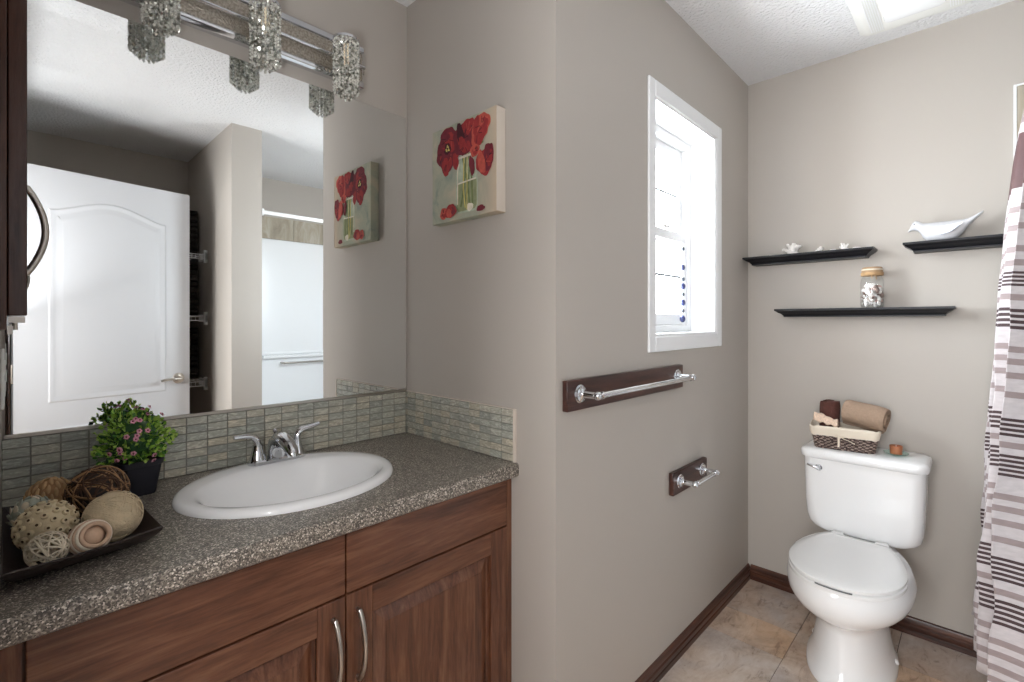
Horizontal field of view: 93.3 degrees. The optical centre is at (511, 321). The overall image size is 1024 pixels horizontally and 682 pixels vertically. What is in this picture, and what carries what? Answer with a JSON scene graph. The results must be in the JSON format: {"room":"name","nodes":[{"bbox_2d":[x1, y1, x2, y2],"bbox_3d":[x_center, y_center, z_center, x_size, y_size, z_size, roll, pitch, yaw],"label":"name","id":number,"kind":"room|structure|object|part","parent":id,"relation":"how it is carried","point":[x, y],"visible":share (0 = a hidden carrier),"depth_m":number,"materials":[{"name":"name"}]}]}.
{"room":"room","nodes":[
{"label":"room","id":0,"kind":"room"},
{"bbox_2d":[0,330,0,533],"bbox_3d":[-0.201,0.047,0.088,2.652,2.440,0.120,0,0,44],"label":"wall","id":1,"kind":"structure","parent":0,"point":[0,330],"depth_m":0.98,"materials":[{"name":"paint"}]},
{"bbox_2d":[0,348,5,409],"bbox_3d":[-0.990,0.110,0.940,0.070,0.115,0.007,0,0,44],"label":"outlet plate","id":2,"kind":"object","parent":1,"relation":"attached to","point":[2,351],"visible":1,"depth_m":0.92,"materials":[{"name":"white plastic"}]},
{"bbox_2d":[4,360,5,374],"bbox_3d":[-0.989,0.089,0.941,0.032,0.028,0.002,0,0,44],"label":"socket","id":3,"kind":"object","parent":2,"relation":"attached to","point":[4,360],"depth_m":0.93,"materials":[{"name":"white plastic"}]},
{"bbox_2d":[4,381,5,396],"bbox_3d":[-0.989,0.130,0.941,0.032,0.028,0.002,0,0,44],"label":"socket","id":4,"kind":"object","parent":2,"relation":"attached to","point":[4,381],"depth_m":0.93,"materials":[{"name":"white plastic"}]},
{"bbox_2d":[0,0,49,333],"bbox_3d":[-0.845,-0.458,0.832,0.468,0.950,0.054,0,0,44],"label":"upper cabinet","id":5,"kind":"object","parent":1,"relation":"attached to","point":[14,189],"visible":1,"depth_m":0.67,"materials":[{"name":"brown wood"}]},
{"bbox_3d":[-0.860,-0.461,0.817,0.468,0.944,0.010,0,0,44],"label":"cabinet frame","id":6,"kind":"part","parent":5,"relation":"part of","materials":[{"name":"brown wood"}]},
{"bbox_3d":[-0.845,-0.461,0.824,0.440,0.904,0.019,0,0,44],"label":"door","id":7,"kind":"part","parent":5,"relation":"part of","materials":[{"name":"brown wood"}]},
{"bbox_3d":[-0.696,-0.133,0.707,0.009,0.133,0.027,0,0,44],"label":"handle","id":8,"kind":"part","parent":5,"relation":"part of","materials":[{"name":"silver metal"}]},
{"bbox_2d":[1,0,406,515],"bbox_3d":[-1.380,0.047,0.862,0.120,2.440,2.923,0,0,44],"label":"wall","id":9,"kind":"structure","parent":0,"point":[380,26],"depth_m":1.66,"materials":[{"name":"paint"}]},
{"bbox_2d":[2,391,405,506],"bbox_3d":[-0.752,0.333,1.420,0.008,0.153,1.028,0,0,44],"label":"tile backsplash","id":10,"kind":"structure","parent":9,"relation":"attached to","point":[202,443],"depth_m":1.35,"materials":[{"name":"grey tile"}]},
{"bbox_2d":[4,0,406,438],"bbox_3d":[-0.749,-0.250,1.421,0.010,1.010,1.028,0,0,44],"label":"vanity mirror","id":11,"kind":"object","parent":9,"relation":"attached to","point":[226,234],"visible":0.92,"depth_m":1.30,"materials":[{"name":"white mirror"}]},
{"bbox_2d":[120,0,365,101],"bbox_3d":[-0.710,-0.819,1.373,0.134,0.232,0.696,0,0,44],"label":"vanity light","id":12,"kind":"object","parent":9,"relation":"attached to","point":[258,26],"visible":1,"depth_m":1.37,"materials":[{"name":"silver metal"}]},
{"bbox_3d":[-0.859,-0.795,1.182,0.084,0.184,0.085,0,0,44],"label":"lamp shade","id":13,"kind":"part","parent":12,"relation":"part of","materials":[{"name":"clear glass"}]},
{"bbox_3d":[-0.742,-0.864,1.403,0.002,0.090,0.668,0,0,44],"label":"hammered panel","id":14,"kind":"part","parent":12,"relation":"part of","materials":[{"name":"silver metal"}]},
{"bbox_3d":[-0.709,-0.875,1.371,0.083,0.032,0.036,0,0,44],"label":"lamp arm","id":15,"kind":"part","parent":12,"relation":"part of","materials":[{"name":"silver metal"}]},
{"bbox_3d":[-0.692,-0.795,1.355,0.084,0.184,0.085,0,0,44],"label":"lamp shade","id":16,"kind":"part","parent":12,"relation":"part of","materials":[{"name":"clear glass"}]},
{"bbox_3d":[-0.692,-0.846,1.355,0.022,0.075,0.022,0,0,44],"label":"bulb","id":17,"kind":"part","parent":12,"relation":"part of","materials":[{"name":"beige"}]},
{"bbox_3d":[-0.542,-0.875,1.545,0.083,0.032,0.036,0,0,44],"label":"lamp arm","id":18,"kind":"part","parent":12,"relation":"part of","materials":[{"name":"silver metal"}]},
{"bbox_3d":[-0.525,-0.795,1.528,0.084,0.184,0.085,0,0,44],"label":"lamp shade","id":19,"kind":"part","parent":12,"relation":"part of","materials":[{"name":"clear glass"}]},
{"bbox_3d":[-0.525,-0.846,1.528,0.022,0.075,0.022,0,0,44],"label":"bulb","id":20,"kind":"part","parent":12,"relation":"part of","materials":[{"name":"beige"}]},
{"bbox_2d":[406,390,516,462],"bbox_3d":[-0.192,0.331,1.600,0.562,0.156,0.010,0,0,44],"label":"tile backsplash","id":21,"kind":"structure","parent":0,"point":[488,429],"depth_m":1.56,"materials":[{"name":"grey tile"}]},
{"bbox_2d":[407,0,747,681],"bbox_3d":[0.391,0.047,2.100,0.709,2.440,1.518,0,0,44],"label":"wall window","id":22,"kind":"structure","parent":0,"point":[609,568],"depth_m":1.53,"materials":[{"name":"paint"}]},
{"bbox_2d":[433,105,505,226],"bbox_3d":[-0.145,-0.481,1.532,0.312,0.311,0.042,0,0,44],"label":"picture","id":23,"kind":"object","parent":22,"relation":"attached to","point":[469,154],"visible":1,"depth_m":1.49,"materials":[{"name":"beige"}]},
{"bbox_2d":[563,364,696,411],"bbox_3d":[0.419,0.204,1.552,0.091,0.086,0.716,0,0,44],"label":"towel bar","id":24,"kind":"object","parent":22,"relation":"attached to","point":[581,393],"visible":1,"depth_m":1.48,"materials":[{"name":"brown wood"}]},
{"bbox_3d":[0.216,0.201,1.328,0.073,0.052,0.052,0,0,44],"label":"post","id":25,"kind":"part","parent":24,"relation":"part of","materials":[{"name":"silver metal"}]},
{"bbox_3d":[0.637,0.201,1.765,0.073,0.052,0.052,0,0,44],"label":"post","id":26,"kind":"part","parent":24,"relation":"part of","materials":[{"name":"silver metal"}]},
{"bbox_2d":[647,75,721,352],"bbox_3d":[0.636,-0.373,1.957,0.178,0.958,0.652,0,0,44],"label":"window","id":27,"kind":"structure","parent":22,"relation":"attached to","point":[676,130],"depth_m":2.09,"materials":[{"name":"white"}]},
{"bbox_3d":[0.585,-0.546,1.992,0.024,0.418,0.466,0,0,44],"label":"sash","id":28,"kind":"part","parent":27,"relation":"part of","materials":[{"name":"white"}]},
{"bbox_3d":[0.601,-0.186,1.976,0.024,0.397,0.466,0,0,44],"label":"sash","id":29,"kind":"part","parent":27,"relation":"part of","materials":[{"name":"white"}]},
{"bbox_3d":[0.590,-0.371,1.987,0.070,0.827,0.526,0,0,44],"label":"frame","id":30,"kind":"part","parent":27,"relation":"part of","materials":[{"name":"white"}]},
{"bbox_2d":[679,243,684,321],"bbox_3d":[0.729,-0.168,2.067,0.024,0.340,0.024,0,0,8],"label":"hanging ornament","id":31,"kind":"object","parent":27,"relation":"hanging from","point":[682,267],"visible":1,"depth_m":2.06,"materials":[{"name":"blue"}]},
{"bbox_3d":[0.726,-0.171,2.074,0.018,0.335,0.003,0,0,44],"label":"cord","id":32,"kind":"part","parent":31,"relation":"part of","materials":[{"name":"grey plastic"}]},
{"bbox_2d":[635,563,749,681],"bbox_3d":[0.651,1.232,1.849,0.014,0.070,1.518,0,0,44],"label":"baseboard","id":33,"kind":"structure","parent":22,"relation":"attached to","point":[658,669],"depth_m":1.92,"materials":[{"name":"brown wood"}]},
{"bbox_2d":[669,457,719,495],"bbox_3d":[0.717,0.599,1.861,0.089,0.084,0.306,0,0,44],"label":"paper holder","id":34,"kind":"object","parent":22,"relation":"attached to","point":[693,474],"visible":1,"depth_m":1.84,"materials":[{"name":"silver metal"}]},
{"bbox_3d":[0.652,0.595,1.782,0.071,0.052,0.052,0,0,44],"label":"post","id":35,"kind":"part","parent":34,"relation":"part of","materials":[{"name":"silver metal"}]},
{"bbox_3d":[0.791,0.595,1.926,0.071,0.052,0.052,0,0,44],"label":"post","id":36,"kind":"part","parent":34,"relation":"part of","materials":[{"name":"silver metal"}]},
{"bbox_2d":[395,0,1013,85],"bbox_3d":[0.169,-1.213,0.463,3.000,0.080,4.500,0,0,44],"label":"ceiling","id":37,"kind":"structure","parent":0,"point":[759,40],"depth_m":1.94,"materials":[{"name":"white paint"}]},
{"bbox_2d":[846,0,972,35],"bbox_3d":[1.434,-1.156,1.729,0.350,0.032,0.350,0,0,44],"label":"skylight","id":38,"kind":"object","parent":37,"relation":"attached to","point":[871,17],"visible":1,"depth_m":1.78,"materials":[{"name":"white glass"}]},
{"bbox_2d":[659,579,986,681],"bbox_3d":[0.169,1.297,0.463,3.000,0.060,4.500,0,0,44],"label":"floor","id":39,"kind":"structure","parent":0,"point":[763,633],"depth_m":1.86,"materials":[{"name":"tile"}]},
{"bbox_2d":[0,479,510,681],"bbox_3d":[-0.541,0.859,1.222,0.584,0.816,1.037,0,0,44],"label":"vanity cabinet","id":40,"kind":"object","parent":39,"relation":"on","point":[424,594],"visible":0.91,"depth_m":1.03,"materials":[{"name":"brown wood"}]},
{"bbox_3d":[-0.537,0.521,0.876,0.020,0.136,0.488,0,0,44],"label":"drawer","id":41,"kind":"part","parent":40,"relation":"part of","materials":[{"name":"brown wood"}]},
{"bbox_3d":[-0.537,0.874,0.876,0.020,0.562,0.488,0,0,44],"label":"door","id":42,"kind":"part","parent":40,"relation":"part of","materials":[{"name":"brown wood"}]},
{"bbox_2d":[0,432,518,649],"bbox_3d":[-0.546,0.430,1.227,0.572,0.040,1.037,0,0,44],"label":"countertop","id":43,"kind":"structure","parent":40,"relation":"on","point":[188,551],"depth_m":0.93,"materials":[{"name":"stone"}]},
{"bbox_2d":[0,491,162,581],"bbox_3d":[-0.811,0.389,0.905,0.375,0.041,0.204,0,0,44],"label":"tray","id":44,"kind":"object","parent":43,"relation":"on","point":[13,567],"visible":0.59,"depth_m":0.81,"materials":[{"name":"black wood"}]},
{"bbox_2d":[6,495,50,528],"bbox_3d":[-0.889,0.355,0.895,0.068,0.067,0.068,0,0,44],"label":"ball","id":45,"kind":"object","parent":44,"relation":"on","point":[20,506],"visible":0.38,"depth_m":0.88,"materials":[{"name":"white wicker"}]},
{"bbox_2d":[11,499,79,553],"bbox_3d":[-0.804,0.352,0.835,0.087,0.087,0.087,0,0,44],"label":"ball","id":46,"kind":"object","parent":44,"relation":"on","point":[53,515],"visible":0.73,"depth_m":0.81,"materials":[{"name":"beige"}]},
{"bbox_2d":[23,531,69,566],"bbox_3d":[-0.750,0.367,0.780,0.056,0.055,0.056,0,0,44],"label":"ball","id":47,"kind":"object","parent":44,"relation":"on","point":[32,554],"visible":0.82,"depth_m":0.77,"materials":[{"name":"beige wicker"}]},
{"bbox_2d":[23,476,69,501],"bbox_3d":[-0.926,0.352,0.970,0.081,0.080,0.081,0,0,44],"label":"ball","id":48,"kind":"object","parent":44,"relation":"on","point":[53,487],"visible":0.38,"depth_m":0.95,"materials":[{"name":"beige wicker"}]},
{"bbox_2d":[66,519,112,553],"bbox_3d":[-0.717,0.365,0.821,0.060,0.058,0.060,0,0,44],"label":"ball","id":49,"kind":"object","parent":44,"relation":"on","point":[90,534],"visible":0.88,"depth_m":0.81,"materials":[{"name":"beige fabric"}]},
{"bbox_2d":[63,465,130,517],"bbox_3d":[-0.845,0.346,0.985,0.104,0.105,0.104,0,0,36],"label":"ball","id":50,"kind":"object","parent":44,"relation":"on","point":[89,484],"visible":0.71,"depth_m":0.95,"materials":[{"name":"brown wicker"}]},
{"bbox_2d":[81,490,143,541],"bbox_3d":[-0.731,0.355,0.885,0.090,0.088,0.090,0,0,44],"label":"twine ball","id":51,"kind":"object","parent":44,"relation":"on","point":[122,510],"visible":0.93,"depth_m":0.86,"materials":[{"name":"beige fabric"}]},
{"bbox_2d":[90,404,178,496],"bbox_3d":[-0.894,0.304,1.145,0.160,0.209,0.166,0,0,36],"label":"potted plant","id":52,"kind":"object","parent":43,"relation":"on","point":[133,440],"visible":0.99,"depth_m":1.12,"materials":[{"name":"green plant"}]},
{"bbox_3d":[-0.896,0.368,1.154,0.090,0.083,0.090,0,0,36],"label":"pot","id":53,"kind":"part","parent":52,"relation":"part of","materials":[{"name":"black plastic"}]},
{"bbox_2d":[233,421,319,465],"bbox_3d":[-0.662,0.346,1.373,0.168,0.094,0.176,0,0,1],"label":"faucet","id":54,"kind":"object","parent":43,"relation":"on","point":[282,446],"visible":1,"depth_m":1.34,"materials":[{"name":"silver metal"}]},
{"bbox_3d":[-0.721,0.345,1.326,0.044,0.081,0.086,0,0,44],"label":"handle","id":55,"kind":"part","parent":54,"relation":"part of","materials":[{"name":"silver metal"}]},
{"bbox_3d":[-0.670,0.388,1.379,0.050,0.012,0.156,0,0,44],"label":"plate","id":56,"kind":"part","parent":54,"relation":"part of","materials":[{"name":"silver metal"}]},
{"bbox_3d":[-0.637,0.347,1.348,0.152,0.081,0.053,0,0,44],"label":"spout","id":57,"kind":"part","parent":54,"relation":"part of","materials":[{"name":"silver metal"}]},
{"bbox_3d":[-0.618,0.343,1.433,0.044,0.086,0.087,0,0,44],"label":"handle","id":58,"kind":"part","parent":54,"relation":"part of","materials":[{"name":"silver metal"}]},
{"bbox_2d":[172,452,392,518],"bbox_3d":[-0.560,0.471,1.240,0.432,0.154,0.516,0,0,44],"label":"sink","id":59,"kind":"object","parent":43,"relation":"in","point":[313,480],"visible":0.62,"depth_m":1.28,"materials":[{"name":"white ceramic"}]},
{"bbox_3d":[-0.536,0.874,0.876,0.014,0.446,0.372,0,0,44],"label":"raised panel","id":60,"kind":"part","parent":40,"relation":"part of","materials":[{"name":"brown wood"}]},
{"bbox_3d":[-0.366,0.707,1.012,0.041,0.159,0.012,0,0,44],"label":"handle","id":61,"kind":"part","parent":40,"relation":"part of","materials":[{"name":"silver metal"}]},
{"bbox_3d":[-0.327,0.707,1.053,0.041,0.159,0.012,0,0,44],"label":"handle","id":62,"kind":"part","parent":40,"relation":"part of","materials":[{"name":"silver metal"}]},
{"bbox_3d":[-0.194,0.874,1.232,0.020,0.562,0.494,0,0,44],"label":"door","id":63,"kind":"part","parent":40,"relation":"part of","materials":[{"name":"brown wood"}]},
{"bbox_3d":[-0.194,0.521,1.232,0.020,0.136,0.494,0,0,44],"label":"drawer","id":64,"kind":"part","parent":40,"relation":"part of","materials":[{"name":"brown wood"}]},
{"bbox_3d":[-0.193,0.874,1.231,0.014,0.446,0.378,0,0,44],"label":"raised panel","id":65,"kind":"part","parent":40,"relation":"part of","materials":[{"name":"brown wood"}]},
{"bbox_2d":[787,439,932,681],"bbox_3d":[1.271,0.895,1.800,0.416,0.744,0.706,0,0,44],"label":"toilet","id":66,"kind":"object","parent":39,"relation":"on","point":[851,576],"visible":0.99,"depth_m":1.76,"materials":[{"name":"white ceramic"}]},
{"bbox_3d":[1.249,0.598,1.994,0.052,0.028,0.025,0,0,44],"label":"flush lever","id":67,"kind":"part","parent":66,"relation":"part of","materials":[{"name":"silver metal"}]},
{"bbox_2d":[809,420,880,453],"bbox_3d":[1.375,0.475,1.999,0.242,0.094,0.155,0,0,36],"label":"wicker basket","id":68,"kind":"object","parent":66,"relation":"on","point":[846,437],"visible":0.92,"depth_m":1.95,"materials":[{"name":"brown wicker"}]},
{"bbox_2d":[813,412,838,426],"bbox_3d":[1.310,0.407,2.015,0.086,0.054,0.035,0,0,44],"label":"washcloth","id":69,"kind":"object","parent":68,"relation":"in","point":[819,417],"visible":1,"depth_m":2.01,"materials":[{"name":"fabric"}]},
{"bbox_2d":[819,399,839,427],"bbox_3d":[1.350,0.423,2.047,0.072,0.185,0.068,0,0,-15],"label":"rolled towel","id":70,"kind":"object","parent":68,"relation":"in","point":[830,408],"visible":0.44,"depth_m":2.02,"materials":[{"name":"brown fabric"}]},
{"bbox_2d":[841,400,890,433],"bbox_3d":[1.438,0.386,1.966,0.160,0.126,0.115,0,0,44],"label":"rolled towel","id":71,"kind":"object","parent":68,"relation":"on","point":[870,417],"visible":1,"depth_m":1.93,"materials":[{"name":"beige fabric"}]},
{"bbox_3d":[1.185,0.866,1.711,0.340,0.017,0.453,0,0,44],"label":"seat","id":72,"kind":"part","parent":66,"relation":"part of","materials":[{"name":"white plastic"}]},
{"bbox_3d":[1.185,0.845,1.711,0.339,0.022,0.451,0,0,44],"label":"lid","id":73,"kind":"part","parent":66,"relation":"part of","materials":[{"name":"white plastic"}]},
{"bbox_3d":[1.247,1.071,1.788,0.386,0.392,0.638,0,0,44],"label":"bowl","id":74,"kind":"part","parent":66,"relation":"part of","materials":[{"name":"white ceramic"}]},
{"bbox_3d":[1.438,0.713,1.972,0.396,0.302,0.211,0,0,44],"label":"tank","id":75,"kind":"part","parent":66,"relation":"part of","materials":[{"name":"white ceramic"}]},
{"bbox_3d":[1.436,0.542,1.970,0.416,0.039,0.233,0,0,44],"label":"tank lid","id":76,"kind":"part","parent":66,"relation":"part of","materials":[{"name":"white ceramic"}]},
{"bbox_3d":[1.504,0.516,1.891,0.081,0.012,0.081,0,0,44],"label":"glass dish","id":77,"kind":"object","parent":66,"relation":"on","visible":0},
{"bbox_2d":[889,444,902,454],"bbox_3d":[1.504,0.500,1.891,0.042,0.036,0.042,0,0,44],"label":"candle","id":78,"kind":"object","parent":77,"relation":"on","point":[895,449],"visible":1,"depth_m":1.88,"materials":[{"name":"orange wax"}]},
{"bbox_2d":[748,0,1023,636],"bbox_3d":[1.903,0.047,1.778,2.213,2.440,0.120,0,0,44],"label":"wall","id":79,"kind":"structure","parent":0,"point":[857,148],"depth_m":2.01,"materials":[{"name":"paint"}]},
{"bbox_2d":[742,246,877,266],"bbox_3d":[1.323,-0.289,2.175,0.506,0.036,0.114,0,0,44],"label":"wall shelf","id":80,"kind":"object","parent":79,"relation":"attached to","point":[861,252],"visible":1,"depth_m":2.13,"materials":[{"name":"black wood"}]},
{"bbox_2d":[782,243,800,253],"bbox_3d":[1.288,-0.335,2.220,0.048,0.056,0.070,0,0,-25],"label":"coral piece","id":81,"kind":"object","parent":80,"relation":"on","point":[793,248],"visible":0.93,"depth_m":2.21,"materials":[{"name":"white ceramic"}]},
{"bbox_2d":[839,243,848,248],"bbox_3d":[1.430,-0.324,2.079,0.023,0.035,0.036,0,0,-19],"label":"coral piece","id":82,"kind":"object","parent":80,"relation":"on","point":[843,246],"visible":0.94,"depth_m":2.08,"materials":[{"name":"white ceramic"}]},
{"bbox_2d":[750,564,976,657],"bbox_3d":[1.505,1.232,2.069,0.910,0.070,0.014,0,0,44],"label":"baseboard","id":83,"kind":"structure","parent":79,"relation":"attached to","point":[948,638],"depth_m":1.94,"materials":[{"name":"brown wood"}]},
{"bbox_2d":[774,306,955,316],"bbox_3d":[1.460,-0.041,2.042,0.612,0.036,0.114,0,0,44],"label":"wall shelf","id":84,"kind":"object","parent":79,"relation":"attached to","point":[931,310],"visible":1,"depth_m":1.99,"materials":[{"name":"black wood"}]},
{"bbox_2d":[861,266,883,306],"bbox_3d":[1.497,-0.144,2.008,0.080,0.169,0.080,0,0,-21],"label":"shell jar","id":85,"kind":"object","parent":84,"relation":"on","point":[872,292],"visible":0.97,"depth_m":1.99,"materials":[{"name":"clear glass"}]},
{"bbox_3d":[1.497,-0.210,2.008,0.072,0.037,0.072,0,0,44],"label":"lid","id":86,"kind":"part","parent":85,"relation":"part of","materials":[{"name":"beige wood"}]},
{"bbox_2d":[903,234,1003,253],"bbox_3d":[1.767,-0.293,1.746,0.544,0.036,0.114,0,0,44],"label":"wall shelf","id":87,"kind":"object","parent":79,"relation":"attached to","point":[985,241],"visible":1,"depth_m":1.81,"materials":[{"name":"black wood"}]},
{"bbox_2d":[908,210,983,240],"bbox_3d":[1.659,-0.361,1.853,0.216,0.100,0.075,0,0,44],"label":"bird figurine","id":88,"kind":"object","parent":87,"relation":"on","point":[953,228],"visible":0.96,"depth_m":1.83,"materials":[{"name":"white ceramic"}]},
{"bbox_2d":[1013,83,1023,160],"bbox_3d":[2.189,-0.027,1.409,1.008,1.668,0.012,0,0,44],"label":"shower tile","id":89,"kind":"structure","parent":79,"relation":"attached to","point":[1018,89],"depth_m":1.75,"materials":[{"name":"tile"}]},
{"bbox_3d":[1.125,0.047,0.279,1.010,2.440,0.168,0,0,44],"label":"wall partition","id":90,"kind":"structure","parent":0,"visible":0},
{"bbox_3d":[1.339,-0.679,1.206,0.044,0.044,1.461,0,0,44],"label":"curtain rod","id":91,"kind":"object","parent":90,"relation":"attached to","visible":0},
{"bbox_2d":[971,111,1023,681],"bbox_3d":[1.591,0.196,1.547,0.179,1.776,0.495,0,0,44],"label":"shower curtain","id":92,"kind":"object","parent":91,"relation":"hanging from","point":[998,600],"visible":1,"depth_m":1.40,"materials":[{"name":"white fabric"}]}
]}

